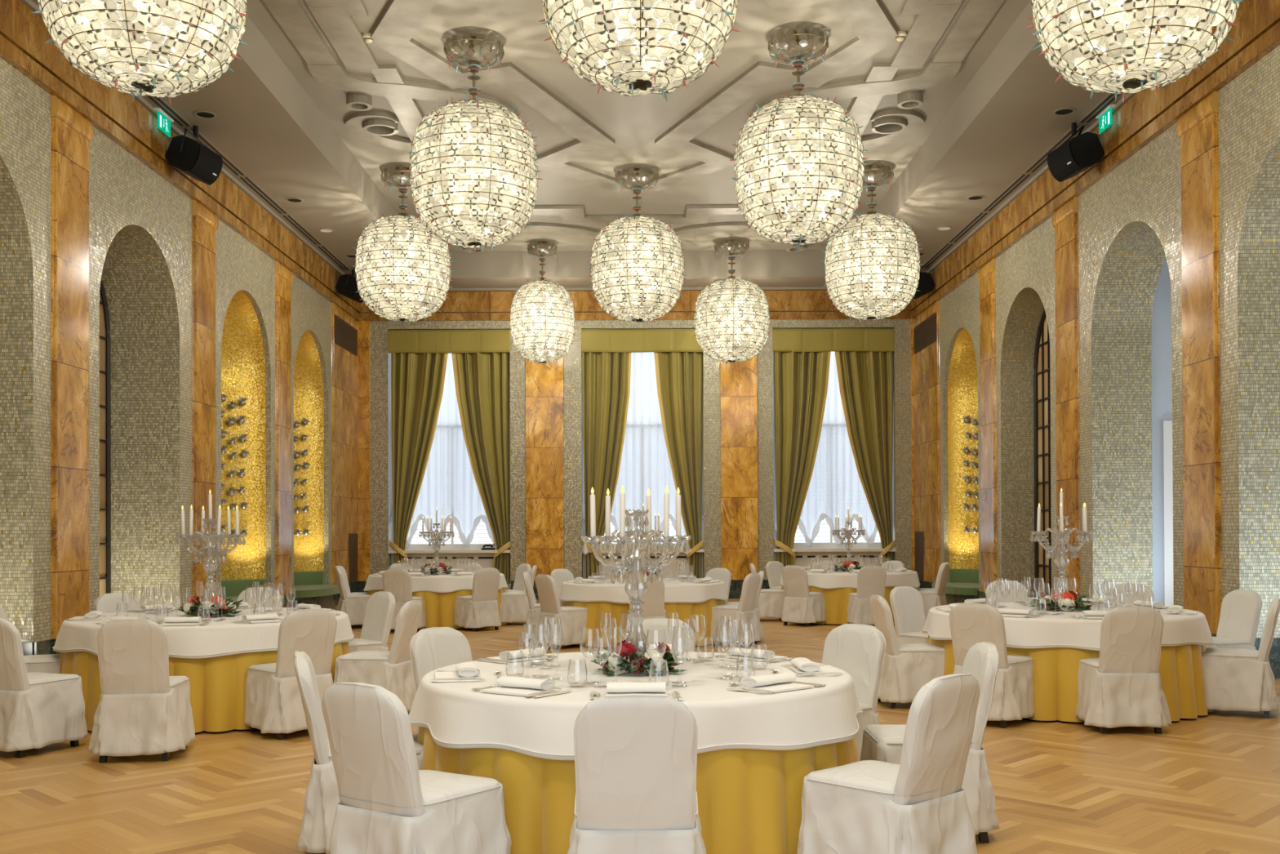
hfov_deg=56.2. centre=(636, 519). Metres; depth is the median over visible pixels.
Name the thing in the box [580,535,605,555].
candle cup
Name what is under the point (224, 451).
wall ornament
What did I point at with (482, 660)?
knife
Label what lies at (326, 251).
ceiling vent
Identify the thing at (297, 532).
wall ornament
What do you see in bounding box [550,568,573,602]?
dining chair
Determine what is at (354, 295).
grille
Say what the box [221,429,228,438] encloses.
wall ornament
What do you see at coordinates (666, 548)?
candle cup
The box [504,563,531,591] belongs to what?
dining chair
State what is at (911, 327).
trim
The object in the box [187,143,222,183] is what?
grille
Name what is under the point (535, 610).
dining chair
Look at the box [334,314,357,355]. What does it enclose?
air vent
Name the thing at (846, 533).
candle cup
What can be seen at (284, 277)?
trim
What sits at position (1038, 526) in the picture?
candle
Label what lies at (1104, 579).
wine glass
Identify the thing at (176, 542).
candle cup
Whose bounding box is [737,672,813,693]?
folded napkin
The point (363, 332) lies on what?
trim
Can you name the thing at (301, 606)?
folded napkin
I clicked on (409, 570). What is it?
folded napkin
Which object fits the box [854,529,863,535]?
candle cup
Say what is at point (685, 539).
candle cup
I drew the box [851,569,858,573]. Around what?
folded napkin
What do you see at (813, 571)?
folded napkin
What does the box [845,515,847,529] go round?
candle
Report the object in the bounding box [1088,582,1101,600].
wine glass
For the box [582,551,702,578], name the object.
radiator cover
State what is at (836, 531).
candle cup
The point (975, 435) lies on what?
wall ornament
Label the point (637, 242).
chandelier
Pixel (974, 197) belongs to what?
recessed light
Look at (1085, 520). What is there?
candle
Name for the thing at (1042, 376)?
window
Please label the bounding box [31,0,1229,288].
ceiling
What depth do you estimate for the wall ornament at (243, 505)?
18.34 m
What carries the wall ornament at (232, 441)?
attached to the wall niche at (242, 352)
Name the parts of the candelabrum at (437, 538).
baluster stem, arm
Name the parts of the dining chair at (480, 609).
seat, backrest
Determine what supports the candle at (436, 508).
on the candelabrum at (437, 538)
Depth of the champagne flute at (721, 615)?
5.81 m
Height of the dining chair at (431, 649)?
0.883 m
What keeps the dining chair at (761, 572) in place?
on the floor
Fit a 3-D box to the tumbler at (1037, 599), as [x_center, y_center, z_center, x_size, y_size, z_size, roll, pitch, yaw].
[3.100,0.667,9.186,0.087,0.114,0.087,-1,-1,41]
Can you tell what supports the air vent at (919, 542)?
attached to the wall at (377, 329)
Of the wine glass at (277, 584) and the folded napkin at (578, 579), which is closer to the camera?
the wine glass at (277, 584)
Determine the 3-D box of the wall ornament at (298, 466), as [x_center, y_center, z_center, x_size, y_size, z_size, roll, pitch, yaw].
[-6.130,-0.960,21.719,0.106,0.131,0.157,-1,-1,44]
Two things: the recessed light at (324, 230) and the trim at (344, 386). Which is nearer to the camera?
the recessed light at (324, 230)
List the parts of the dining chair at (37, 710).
backrest, leg, seat, leg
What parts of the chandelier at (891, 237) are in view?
rod, drip plate, wire frame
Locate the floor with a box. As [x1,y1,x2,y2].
[0,598,1279,853]
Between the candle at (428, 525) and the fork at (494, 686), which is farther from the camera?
the candle at (428, 525)
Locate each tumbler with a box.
[155,605,168,622]
[505,650,524,677]
[528,640,545,664]
[567,657,587,686]
[648,660,669,687]
[697,636,714,660]
[735,653,755,680]
[750,644,768,669]
[1034,599,1046,614]
[1112,593,1123,607]
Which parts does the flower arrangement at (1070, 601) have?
white flower, red flower, orange flower, white flower, red flower, red flower, white flower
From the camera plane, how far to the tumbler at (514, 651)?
5.41 m
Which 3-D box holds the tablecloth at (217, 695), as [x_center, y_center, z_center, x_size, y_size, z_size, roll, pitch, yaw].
[-3.330,1.124,9.405,2.219,0.726,2.214,0,0,32]
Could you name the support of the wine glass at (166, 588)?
on the tablecloth at (225, 637)
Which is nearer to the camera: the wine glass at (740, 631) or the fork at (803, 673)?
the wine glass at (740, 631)
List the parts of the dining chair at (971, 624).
backrest, leg, seat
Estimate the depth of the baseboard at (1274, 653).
11.18 m
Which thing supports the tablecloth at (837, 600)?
on the round table
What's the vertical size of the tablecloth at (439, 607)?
0.726 m
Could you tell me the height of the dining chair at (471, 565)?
0.883 m
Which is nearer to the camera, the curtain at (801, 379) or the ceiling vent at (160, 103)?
the ceiling vent at (160, 103)
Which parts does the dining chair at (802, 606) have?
backrest, seat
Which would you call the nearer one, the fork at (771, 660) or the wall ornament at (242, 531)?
the fork at (771, 660)
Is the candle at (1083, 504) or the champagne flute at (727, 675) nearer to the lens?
the champagne flute at (727, 675)
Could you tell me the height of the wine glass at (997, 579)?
0.236 m
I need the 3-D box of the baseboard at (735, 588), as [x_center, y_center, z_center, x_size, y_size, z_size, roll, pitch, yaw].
[0.005,1.405,24.176,11.280,0.380,0.030,0,0,0]
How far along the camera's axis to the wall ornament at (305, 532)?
21.78 m
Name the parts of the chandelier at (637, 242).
stem, ceiling plate, wire frame, rod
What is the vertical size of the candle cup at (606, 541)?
0.090 m
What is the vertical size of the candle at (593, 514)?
0.248 m
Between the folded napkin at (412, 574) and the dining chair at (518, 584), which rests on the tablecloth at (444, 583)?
the folded napkin at (412, 574)
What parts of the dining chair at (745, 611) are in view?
seat, backrest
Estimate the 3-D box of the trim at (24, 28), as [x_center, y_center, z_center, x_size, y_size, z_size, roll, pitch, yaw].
[-5.606,-4.466,12.879,0.100,0.415,22.694,0,0,0]
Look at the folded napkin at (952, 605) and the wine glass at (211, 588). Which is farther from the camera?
the folded napkin at (952, 605)
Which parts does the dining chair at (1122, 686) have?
seat, leg, backrest, leg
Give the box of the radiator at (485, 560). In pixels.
[391,552,493,571]
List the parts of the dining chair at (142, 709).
leg, backrest, leg, seat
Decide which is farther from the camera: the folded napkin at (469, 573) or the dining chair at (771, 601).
the dining chair at (771, 601)
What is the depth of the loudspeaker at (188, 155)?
14.12 m
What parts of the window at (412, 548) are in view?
sill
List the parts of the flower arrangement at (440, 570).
white flower, red flower, white flower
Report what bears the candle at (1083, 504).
on the candelabrum at (1061, 538)
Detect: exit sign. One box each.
[154,107,173,137]
[1095,104,1115,133]
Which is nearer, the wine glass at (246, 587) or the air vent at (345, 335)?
the wine glass at (246, 587)
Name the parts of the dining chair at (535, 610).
backrest, seat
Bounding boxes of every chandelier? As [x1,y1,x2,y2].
[31,0,249,106]
[352,166,454,324]
[404,32,543,252]
[508,241,577,365]
[537,0,740,101]
[586,167,685,324]
[693,240,770,365]
[729,27,868,248]
[820,164,923,323]
[1024,0,1243,103]
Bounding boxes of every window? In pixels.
[386,328,511,584]
[579,327,706,577]
[771,326,897,560]
[1151,257,1172,605]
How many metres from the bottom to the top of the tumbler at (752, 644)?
0.114 m
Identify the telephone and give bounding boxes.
[481,543,498,550]
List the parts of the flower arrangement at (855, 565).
white flower, red flower, white flower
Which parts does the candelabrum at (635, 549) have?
arm, bead chain, bead chain, arm, scroll arm, bead chain, scroll arm, bead chain, arm, bead chain, scroll arm, stem, baluster stem, scroll arm, arm, bead chain, scroll arm, scroll arm, bead chain, bead chain, arm, bead chain, bead chain, arm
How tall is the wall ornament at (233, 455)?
0.113 m
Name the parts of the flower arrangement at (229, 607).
white flower, red flower, orange flower, white flower, red flower, white flower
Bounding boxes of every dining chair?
[0,604,61,673]
[0,617,88,758]
[88,618,195,763]
[93,592,141,613]
[236,586,282,607]
[244,608,337,740]
[293,650,423,853]
[321,682,511,853]
[333,600,422,711]
[334,566,371,625]
[335,565,367,609]
[348,591,395,653]
[382,568,425,629]
[388,563,413,571]
[409,626,472,733]
[453,567,501,631]
[457,562,481,572]
[499,564,537,625]
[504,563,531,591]
[522,571,562,642]
[534,573,587,648]
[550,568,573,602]
[567,693,706,853]
[622,575,666,640]
[642,617,695,651]
[705,568,731,602]
[708,573,760,646]
[724,570,764,641]
[750,563,785,617]
[765,560,784,588]
[781,564,826,626]
[797,673,980,853]
[812,560,835,568]
[821,623,885,760]
[847,565,886,624]
[860,641,999,842]
[870,595,944,708]
[881,560,904,569]
[889,586,928,643]
[917,562,949,604]
[918,564,949,620]
[949,602,1034,728]
[985,580,1027,602]
[1075,605,1171,733]
[1107,583,1154,604]
[1201,597,1279,718]
[1205,589,1262,649]
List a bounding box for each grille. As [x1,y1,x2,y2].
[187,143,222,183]
[350,284,364,302]
[1047,140,1082,181]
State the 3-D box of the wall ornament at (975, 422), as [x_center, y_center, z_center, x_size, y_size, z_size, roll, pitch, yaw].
[6.135,-1.770,21.709,0.091,0.114,0.135,0,-1,-42]
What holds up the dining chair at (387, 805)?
on the floor
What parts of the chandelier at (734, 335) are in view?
stem, wire frame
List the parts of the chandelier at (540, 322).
wire frame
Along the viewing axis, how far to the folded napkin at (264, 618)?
8.73 m
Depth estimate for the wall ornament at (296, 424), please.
21.66 m
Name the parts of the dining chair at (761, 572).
seat, backrest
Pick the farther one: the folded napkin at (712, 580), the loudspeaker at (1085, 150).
the folded napkin at (712, 580)
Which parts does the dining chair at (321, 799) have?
backrest, seat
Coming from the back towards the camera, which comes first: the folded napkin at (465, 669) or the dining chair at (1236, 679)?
the dining chair at (1236, 679)
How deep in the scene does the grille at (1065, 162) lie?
14.27 m
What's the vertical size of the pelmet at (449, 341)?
0.486 m
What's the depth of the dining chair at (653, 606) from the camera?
13.74 m
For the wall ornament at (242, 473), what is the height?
0.133 m
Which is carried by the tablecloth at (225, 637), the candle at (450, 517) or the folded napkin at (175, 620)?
the folded napkin at (175, 620)
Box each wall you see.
[0,57,332,642]
[369,311,911,589]
[937,44,1279,638]
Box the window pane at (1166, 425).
[1161,420,1173,606]
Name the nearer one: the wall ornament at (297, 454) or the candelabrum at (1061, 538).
the candelabrum at (1061, 538)
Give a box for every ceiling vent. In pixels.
[111,65,191,126]
[182,127,246,175]
[237,176,288,213]
[280,214,323,244]
[315,244,351,270]
[920,243,955,267]
[947,212,989,242]
[981,173,1032,211]
[1023,124,1087,172]
[1077,65,1147,123]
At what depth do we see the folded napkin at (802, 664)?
5.53 m
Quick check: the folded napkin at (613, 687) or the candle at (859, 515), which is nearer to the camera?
the folded napkin at (613, 687)
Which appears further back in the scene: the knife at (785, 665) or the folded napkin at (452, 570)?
the folded napkin at (452, 570)
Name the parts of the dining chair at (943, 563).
seat, backrest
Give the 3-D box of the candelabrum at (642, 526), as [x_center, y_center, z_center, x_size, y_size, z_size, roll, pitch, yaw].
[0.091,0.396,15.198,0.479,0.762,0.527,0,0,-12]
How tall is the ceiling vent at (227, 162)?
0.010 m
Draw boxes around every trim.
[0,0,361,313]
[0,34,359,320]
[20,0,344,275]
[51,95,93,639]
[191,200,218,598]
[262,0,516,115]
[275,261,293,595]
[305,0,962,224]
[331,302,359,584]
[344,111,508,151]
[357,320,370,581]
[359,289,911,313]
[360,311,913,321]
[370,0,898,198]
[381,286,876,291]
[459,222,611,253]
[525,329,564,579]
[662,222,810,252]
[720,320,758,579]
[751,0,1004,114]
[755,109,924,152]
[910,0,1279,311]
[910,319,914,570]
[911,300,941,582]
[925,1,1241,273]
[977,258,997,591]
[1051,196,1079,601]
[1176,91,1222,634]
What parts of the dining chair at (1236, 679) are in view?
seat, leg, backrest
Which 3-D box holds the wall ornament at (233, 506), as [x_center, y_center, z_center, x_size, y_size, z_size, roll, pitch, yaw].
[-6.133,-0.206,18.258,0.093,0.115,0.139,-1,-1,44]
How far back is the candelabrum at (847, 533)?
18.46 m
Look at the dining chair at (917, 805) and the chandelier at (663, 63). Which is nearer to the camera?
the dining chair at (917, 805)
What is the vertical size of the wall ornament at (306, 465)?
0.119 m
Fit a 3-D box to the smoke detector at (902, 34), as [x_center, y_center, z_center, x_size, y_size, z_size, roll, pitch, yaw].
[2.865,-5.238,13.002,0.150,0.080,0.150,0,0,0]
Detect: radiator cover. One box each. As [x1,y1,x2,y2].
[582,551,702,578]
[773,551,893,568]
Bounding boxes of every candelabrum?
[174,518,245,616]
[418,523,454,573]
[580,508,690,673]
[625,523,663,569]
[831,521,865,571]
[1030,515,1093,610]
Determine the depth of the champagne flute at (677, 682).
5.20 m
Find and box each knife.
[66,618,100,620]
[430,677,483,681]
[431,679,484,681]
[476,658,507,663]
[478,657,508,662]
[524,688,561,697]
[532,689,571,697]
[672,690,678,700]
[675,690,682,700]
[781,664,829,666]
[785,665,833,666]
[791,681,825,686]
[793,682,821,687]
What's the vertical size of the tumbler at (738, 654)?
0.114 m
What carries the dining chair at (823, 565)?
on the floor
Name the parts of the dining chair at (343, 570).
backrest, seat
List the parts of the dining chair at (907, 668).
backrest, leg, seat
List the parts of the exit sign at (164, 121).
panel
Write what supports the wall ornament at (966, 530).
attached to the wall niche at (962, 384)
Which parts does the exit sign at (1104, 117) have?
panel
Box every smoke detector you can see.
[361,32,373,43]
[895,31,906,41]
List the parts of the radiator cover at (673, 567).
panel, panel, panel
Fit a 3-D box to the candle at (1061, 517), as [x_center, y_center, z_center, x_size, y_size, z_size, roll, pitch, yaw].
[3.384,-0.015,9.527,0.032,0.248,0.025,0,0,26]
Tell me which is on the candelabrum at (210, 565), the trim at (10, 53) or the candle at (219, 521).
the candle at (219, 521)
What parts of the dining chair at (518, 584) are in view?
seat, backrest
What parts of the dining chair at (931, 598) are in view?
seat, backrest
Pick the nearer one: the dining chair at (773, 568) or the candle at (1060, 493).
the candle at (1060, 493)
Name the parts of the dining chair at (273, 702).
leg, seat, leg, backrest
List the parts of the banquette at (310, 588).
backrest, seat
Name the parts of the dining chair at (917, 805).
seat, backrest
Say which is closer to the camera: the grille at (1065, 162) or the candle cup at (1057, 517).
the candle cup at (1057, 517)
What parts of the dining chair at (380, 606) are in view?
seat, backrest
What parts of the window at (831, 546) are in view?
sill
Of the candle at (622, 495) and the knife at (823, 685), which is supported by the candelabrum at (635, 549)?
the candle at (622, 495)
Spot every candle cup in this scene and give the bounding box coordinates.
[174,533,187,545]
[182,533,199,546]
[202,518,217,528]
[210,533,226,545]
[220,533,231,545]
[228,533,245,545]
[418,531,426,537]
[423,531,432,537]
[432,523,440,528]
[438,531,446,537]
[446,531,454,537]
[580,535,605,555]
[595,535,617,554]
[608,535,636,555]
[625,508,648,527]
[640,535,662,553]
[652,535,680,555]
[669,534,690,554]
[831,529,839,535]
[842,529,850,535]
[844,521,852,527]
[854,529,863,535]
[1031,530,1046,542]
[1053,515,1069,525]
[1054,530,1070,542]
[1076,530,1091,541]
[1076,530,1093,542]
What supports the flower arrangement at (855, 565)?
on the tablecloth at (841, 579)
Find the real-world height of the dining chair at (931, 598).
0.883 m
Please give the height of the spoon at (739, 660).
0.010 m
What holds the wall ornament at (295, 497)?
attached to the wall niche at (308, 393)
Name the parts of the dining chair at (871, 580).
seat, backrest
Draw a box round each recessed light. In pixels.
[194,110,216,118]
[285,197,303,202]
[318,228,333,232]
[345,254,355,257]
[936,226,951,230]
[966,195,984,199]
[1053,107,1075,115]
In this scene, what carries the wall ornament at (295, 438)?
attached to the wall niche at (308, 393)
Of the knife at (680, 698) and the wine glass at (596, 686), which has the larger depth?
the wine glass at (596, 686)
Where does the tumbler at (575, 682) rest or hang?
on the tablecloth at (455, 715)
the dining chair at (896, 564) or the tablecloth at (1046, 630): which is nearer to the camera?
the tablecloth at (1046, 630)
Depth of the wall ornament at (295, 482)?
21.65 m
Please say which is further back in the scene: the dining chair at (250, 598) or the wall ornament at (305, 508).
the wall ornament at (305, 508)
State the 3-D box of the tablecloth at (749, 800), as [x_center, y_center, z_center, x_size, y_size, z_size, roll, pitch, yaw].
[-0.010,1.086,5.625,2.117,0.726,2.119,0,0,-7]
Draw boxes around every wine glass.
[160,583,172,613]
[164,588,177,606]
[199,588,212,620]
[213,592,223,621]
[244,586,257,604]
[271,584,284,615]
[519,632,534,677]
[522,623,537,666]
[531,623,551,676]
[543,617,561,666]
[579,627,599,684]
[593,636,609,687]
[603,617,617,639]
[645,628,666,662]
[671,636,688,687]
[682,618,696,660]
[688,614,706,662]
[715,625,734,679]
[726,618,745,670]
[738,623,753,666]
[738,631,754,676]
[996,578,1007,607]
[1038,582,1049,613]
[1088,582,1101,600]
[1103,578,1115,608]
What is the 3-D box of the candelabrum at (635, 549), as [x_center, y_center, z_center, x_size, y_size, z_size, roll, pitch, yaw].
[0.001,0.330,5.628,0.479,0.762,0.527,0,0,16]
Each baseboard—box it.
[22,581,358,655]
[358,579,769,599]
[917,580,1279,679]
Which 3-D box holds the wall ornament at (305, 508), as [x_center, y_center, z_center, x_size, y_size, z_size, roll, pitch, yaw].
[-6.027,-0.202,21.806,0.162,0.130,0.108,0,0,-33]
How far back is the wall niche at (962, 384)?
21.88 m
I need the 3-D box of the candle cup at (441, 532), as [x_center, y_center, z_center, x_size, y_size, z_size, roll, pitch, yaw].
[-2.871,0.211,17.725,0.125,0.090,0.122,0,0,0]
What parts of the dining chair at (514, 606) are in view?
seat, backrest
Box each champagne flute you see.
[152,582,161,614]
[538,617,552,669]
[548,623,563,679]
[600,612,611,650]
[608,626,622,680]
[667,612,679,644]
[671,626,686,684]
[719,615,732,666]
[724,622,737,676]
[1092,577,1100,607]
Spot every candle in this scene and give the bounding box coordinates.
[181,505,185,534]
[189,504,193,534]
[200,506,204,532]
[208,488,212,519]
[217,504,221,534]
[226,505,231,534]
[235,505,239,534]
[422,515,423,531]
[426,515,429,531]
[430,515,432,529]
[435,508,437,523]
[441,515,443,531]
[444,516,445,531]
[449,516,451,531]
[590,487,595,536]
[604,488,610,536]
[619,485,625,536]
[646,488,651,533]
[654,513,656,530]
[657,513,659,531]
[663,485,669,536]
[675,487,681,536]
[835,515,836,529]
[837,515,839,529]
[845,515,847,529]
[847,506,849,521]
[857,515,859,529]
[860,515,862,529]
[1036,503,1040,531]
[1059,488,1062,506]
[1059,502,1063,531]
[1082,503,1084,530]
[1083,502,1087,531]
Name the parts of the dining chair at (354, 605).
backrest, seat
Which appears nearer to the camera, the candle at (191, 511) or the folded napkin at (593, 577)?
the candle at (191, 511)
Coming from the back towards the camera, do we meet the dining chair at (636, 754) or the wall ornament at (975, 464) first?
the wall ornament at (975, 464)
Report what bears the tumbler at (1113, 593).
on the tablecloth at (1046, 630)
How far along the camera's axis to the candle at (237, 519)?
9.41 m
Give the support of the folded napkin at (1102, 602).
on the tablecloth at (1046, 630)
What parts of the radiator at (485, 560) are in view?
panel, panel, panel, panel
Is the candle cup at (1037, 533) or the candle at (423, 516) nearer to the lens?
the candle cup at (1037, 533)
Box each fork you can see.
[471,684,497,689]
[474,684,498,690]
[590,691,596,698]
[594,692,599,698]
[725,688,767,693]
[732,687,774,693]
[766,657,793,662]
[795,673,839,675]
[796,672,841,674]
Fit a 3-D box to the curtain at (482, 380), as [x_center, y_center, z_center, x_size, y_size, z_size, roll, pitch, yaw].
[-3.121,-1.133,24.313,1.250,5.360,0.268,0,0,0]
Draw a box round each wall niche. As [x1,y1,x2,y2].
[221,290,266,580]
[293,330,324,571]
[947,328,978,568]
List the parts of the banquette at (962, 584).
seat, backrest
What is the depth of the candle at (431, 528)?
18.07 m
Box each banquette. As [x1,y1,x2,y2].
[221,578,284,605]
[293,570,339,609]
[932,568,978,604]
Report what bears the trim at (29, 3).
attached to the wall at (140, 224)
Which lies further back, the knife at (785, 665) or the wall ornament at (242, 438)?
the wall ornament at (242, 438)
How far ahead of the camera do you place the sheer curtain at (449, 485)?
24.52 m
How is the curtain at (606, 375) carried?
hanging from the pelmet at (614, 340)
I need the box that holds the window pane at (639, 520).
[610,520,675,533]
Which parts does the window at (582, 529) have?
sill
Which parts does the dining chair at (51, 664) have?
backrest, seat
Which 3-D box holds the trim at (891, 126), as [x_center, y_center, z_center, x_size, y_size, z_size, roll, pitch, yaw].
[2.734,-5.196,16.209,2.258,0.120,1.439,0,0,12]
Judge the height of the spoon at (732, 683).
0.010 m
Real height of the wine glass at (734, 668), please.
0.236 m
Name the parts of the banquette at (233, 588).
backrest, seat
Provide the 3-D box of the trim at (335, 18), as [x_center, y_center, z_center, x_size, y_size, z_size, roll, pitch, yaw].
[-0.018,-5.244,13.035,6.640,0.048,15.755,0,0,0]
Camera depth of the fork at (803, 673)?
5.47 m
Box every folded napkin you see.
[70,610,103,619]
[99,616,146,624]
[134,604,174,612]
[160,616,203,625]
[237,602,251,608]
[240,613,282,622]
[294,603,331,609]
[372,571,383,575]
[408,568,424,572]
[408,572,423,576]
[434,662,480,679]
[450,568,463,572]
[454,571,474,576]
[479,675,557,696]
[486,648,548,662]
[567,577,582,581]
[576,578,599,583]
[587,575,605,579]
[604,681,667,695]
[648,644,671,651]
[677,574,699,579]
[695,577,718,582]
[703,576,719,581]
[725,647,788,661]
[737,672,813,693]
[788,657,841,673]
[801,566,813,569]
[807,568,826,573]
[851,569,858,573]
[895,568,911,572]
[937,603,959,610]
[960,598,992,604]
[998,608,1034,617]
[1023,597,1039,603]
[1080,610,1108,618]
[1085,598,1110,604]
[1132,600,1169,608]
[1167,604,1196,613]
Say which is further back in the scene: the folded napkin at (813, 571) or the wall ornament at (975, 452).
the wall ornament at (975, 452)
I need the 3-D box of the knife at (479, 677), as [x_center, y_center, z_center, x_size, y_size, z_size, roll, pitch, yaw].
[-0.795,0.708,5.315,0.232,0.006,0.020,0,0,-15]
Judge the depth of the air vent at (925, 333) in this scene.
23.08 m
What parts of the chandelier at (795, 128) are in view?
ceiling plate, rod, drip plate, stem, wire frame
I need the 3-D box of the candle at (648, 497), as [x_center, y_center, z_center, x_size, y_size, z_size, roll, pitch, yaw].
[0.062,-0.030,5.826,0.026,0.248,0.025,-1,-1,0]
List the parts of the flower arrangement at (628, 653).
white flower, white flower, red flower, white flower, red flower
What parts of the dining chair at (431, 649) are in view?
backrest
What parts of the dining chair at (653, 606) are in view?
backrest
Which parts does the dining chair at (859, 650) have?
backrest, seat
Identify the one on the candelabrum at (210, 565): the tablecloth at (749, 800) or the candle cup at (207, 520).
the candle cup at (207, 520)
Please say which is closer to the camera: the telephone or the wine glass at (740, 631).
the wine glass at (740, 631)
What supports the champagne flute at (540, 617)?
on the tablecloth at (455, 715)
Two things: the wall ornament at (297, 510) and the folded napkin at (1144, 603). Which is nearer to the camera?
the folded napkin at (1144, 603)
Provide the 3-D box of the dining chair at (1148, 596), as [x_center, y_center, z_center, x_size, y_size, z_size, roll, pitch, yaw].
[4.555,1.047,11.213,0.587,0.883,0.625,-1,-1,39]
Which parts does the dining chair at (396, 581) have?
backrest, seat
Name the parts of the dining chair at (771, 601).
backrest, seat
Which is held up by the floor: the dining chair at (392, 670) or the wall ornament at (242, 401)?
the dining chair at (392, 670)
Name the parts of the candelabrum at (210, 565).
arm, bead chain, bead chain, arm, bead chain, scroll arm, bead chain, scroll arm, bead chain, baluster stem, arm, bead chain, bead chain, bead chain, bead chain, arm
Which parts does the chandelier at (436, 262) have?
wire frame, rod, drip plate, drip plate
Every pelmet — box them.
[387,329,510,353]
[581,328,702,352]
[772,328,894,351]
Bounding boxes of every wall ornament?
[221,393,227,402]
[221,409,226,417]
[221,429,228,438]
[221,444,227,453]
[221,498,227,505]
[221,524,226,531]
[226,417,236,426]
[226,486,237,495]
[227,470,235,477]
[228,400,238,408]
[228,436,236,444]
[229,451,237,458]
[229,502,239,510]
[231,528,235,534]
[235,415,245,423]
[236,468,245,476]
[237,397,248,405]
[237,433,248,442]
[237,485,245,493]
[239,502,248,509]
[239,528,248,536]
[240,448,250,457]
[293,421,301,427]
[293,435,300,441]
[293,450,302,457]
[293,463,302,470]
[293,478,299,485]
[293,493,299,500]
[293,506,301,513]
[293,528,302,536]
[300,492,306,498]
[301,434,307,439]
[301,448,308,455]
[301,478,307,484]
[301,505,309,512]
[302,417,310,425]
[302,462,311,468]
[302,528,311,535]
[961,415,969,422]
[961,446,969,453]
[961,459,969,466]
[963,475,970,482]
[963,502,971,510]
[964,431,971,437]
[964,489,971,496]
[964,526,970,533]
[969,448,977,455]
[969,503,978,511]
[969,526,977,533]
[971,418,977,425]
[971,431,977,439]
[971,461,977,467]
[973,475,977,483]
[973,491,978,497]
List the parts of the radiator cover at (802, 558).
panel, panel, panel, panel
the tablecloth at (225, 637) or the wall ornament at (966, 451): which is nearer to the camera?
the tablecloth at (225, 637)
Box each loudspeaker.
[164,125,222,185]
[335,269,364,302]
[906,271,935,301]
[1047,122,1104,182]
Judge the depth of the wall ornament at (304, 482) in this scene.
21.77 m
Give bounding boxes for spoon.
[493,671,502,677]
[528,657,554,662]
[719,658,745,661]
[728,682,742,684]
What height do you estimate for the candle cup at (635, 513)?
0.085 m
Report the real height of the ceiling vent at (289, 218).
0.010 m
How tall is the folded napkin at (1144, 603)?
0.051 m
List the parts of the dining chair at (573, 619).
backrest, seat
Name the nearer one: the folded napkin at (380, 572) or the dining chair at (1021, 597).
the dining chair at (1021, 597)
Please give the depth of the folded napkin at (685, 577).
15.73 m
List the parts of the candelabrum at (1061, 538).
arm, bead chain, bead chain, scroll arm, bead chain, bead chain, scroll arm, baluster stem, arm, bead chain, scroll arm, bead chain, scroll arm, arm, bead chain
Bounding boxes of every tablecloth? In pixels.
[52,607,354,658]
[59,641,349,733]
[364,571,507,592]
[367,587,507,629]
[408,651,862,759]
[417,726,858,853]
[559,577,728,603]
[561,599,725,647]
[778,586,918,624]
[779,568,919,588]
[922,602,1214,650]
[927,634,1212,722]
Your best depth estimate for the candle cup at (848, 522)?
18.48 m
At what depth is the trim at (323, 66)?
14.10 m
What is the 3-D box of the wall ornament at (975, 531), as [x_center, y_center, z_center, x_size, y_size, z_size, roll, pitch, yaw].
[6.129,0.188,21.710,0.099,0.128,0.142,0,-1,-43]
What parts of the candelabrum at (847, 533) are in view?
baluster stem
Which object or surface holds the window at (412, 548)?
in the wall at (377, 329)
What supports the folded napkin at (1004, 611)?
on the tablecloth at (1046, 630)
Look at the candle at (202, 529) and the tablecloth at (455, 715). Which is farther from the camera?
the candle at (202, 529)
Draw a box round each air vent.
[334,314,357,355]
[348,533,357,582]
[913,312,936,354]
[914,531,924,579]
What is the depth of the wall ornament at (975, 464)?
21.67 m
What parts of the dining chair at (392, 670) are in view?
seat, backrest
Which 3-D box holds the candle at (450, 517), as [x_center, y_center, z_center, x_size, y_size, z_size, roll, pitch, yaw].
[-2.774,0.064,17.908,0.026,0.248,0.025,0,-1,0]
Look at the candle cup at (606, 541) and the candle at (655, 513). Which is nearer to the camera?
the candle cup at (606, 541)
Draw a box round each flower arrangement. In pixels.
[177,595,243,617]
[418,562,453,574]
[586,640,688,675]
[833,560,863,571]
[1029,590,1092,611]
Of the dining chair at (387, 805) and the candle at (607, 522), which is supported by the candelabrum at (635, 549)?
the candle at (607, 522)
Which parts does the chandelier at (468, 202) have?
wire frame, rod, stem, drip plate, ceiling plate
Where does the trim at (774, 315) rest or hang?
attached to the wall at (377, 329)
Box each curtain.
[389,332,448,564]
[391,352,494,546]
[451,351,510,584]
[582,351,631,578]
[582,351,703,545]
[653,351,703,577]
[773,341,831,566]
[773,351,893,545]
[835,351,895,566]
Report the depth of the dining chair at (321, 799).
5.13 m
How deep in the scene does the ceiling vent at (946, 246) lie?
21.31 m
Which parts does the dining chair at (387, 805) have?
backrest, seat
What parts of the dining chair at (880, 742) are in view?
seat, backrest, leg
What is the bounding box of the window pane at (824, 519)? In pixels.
[794,519,879,541]
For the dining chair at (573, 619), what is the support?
on the floor

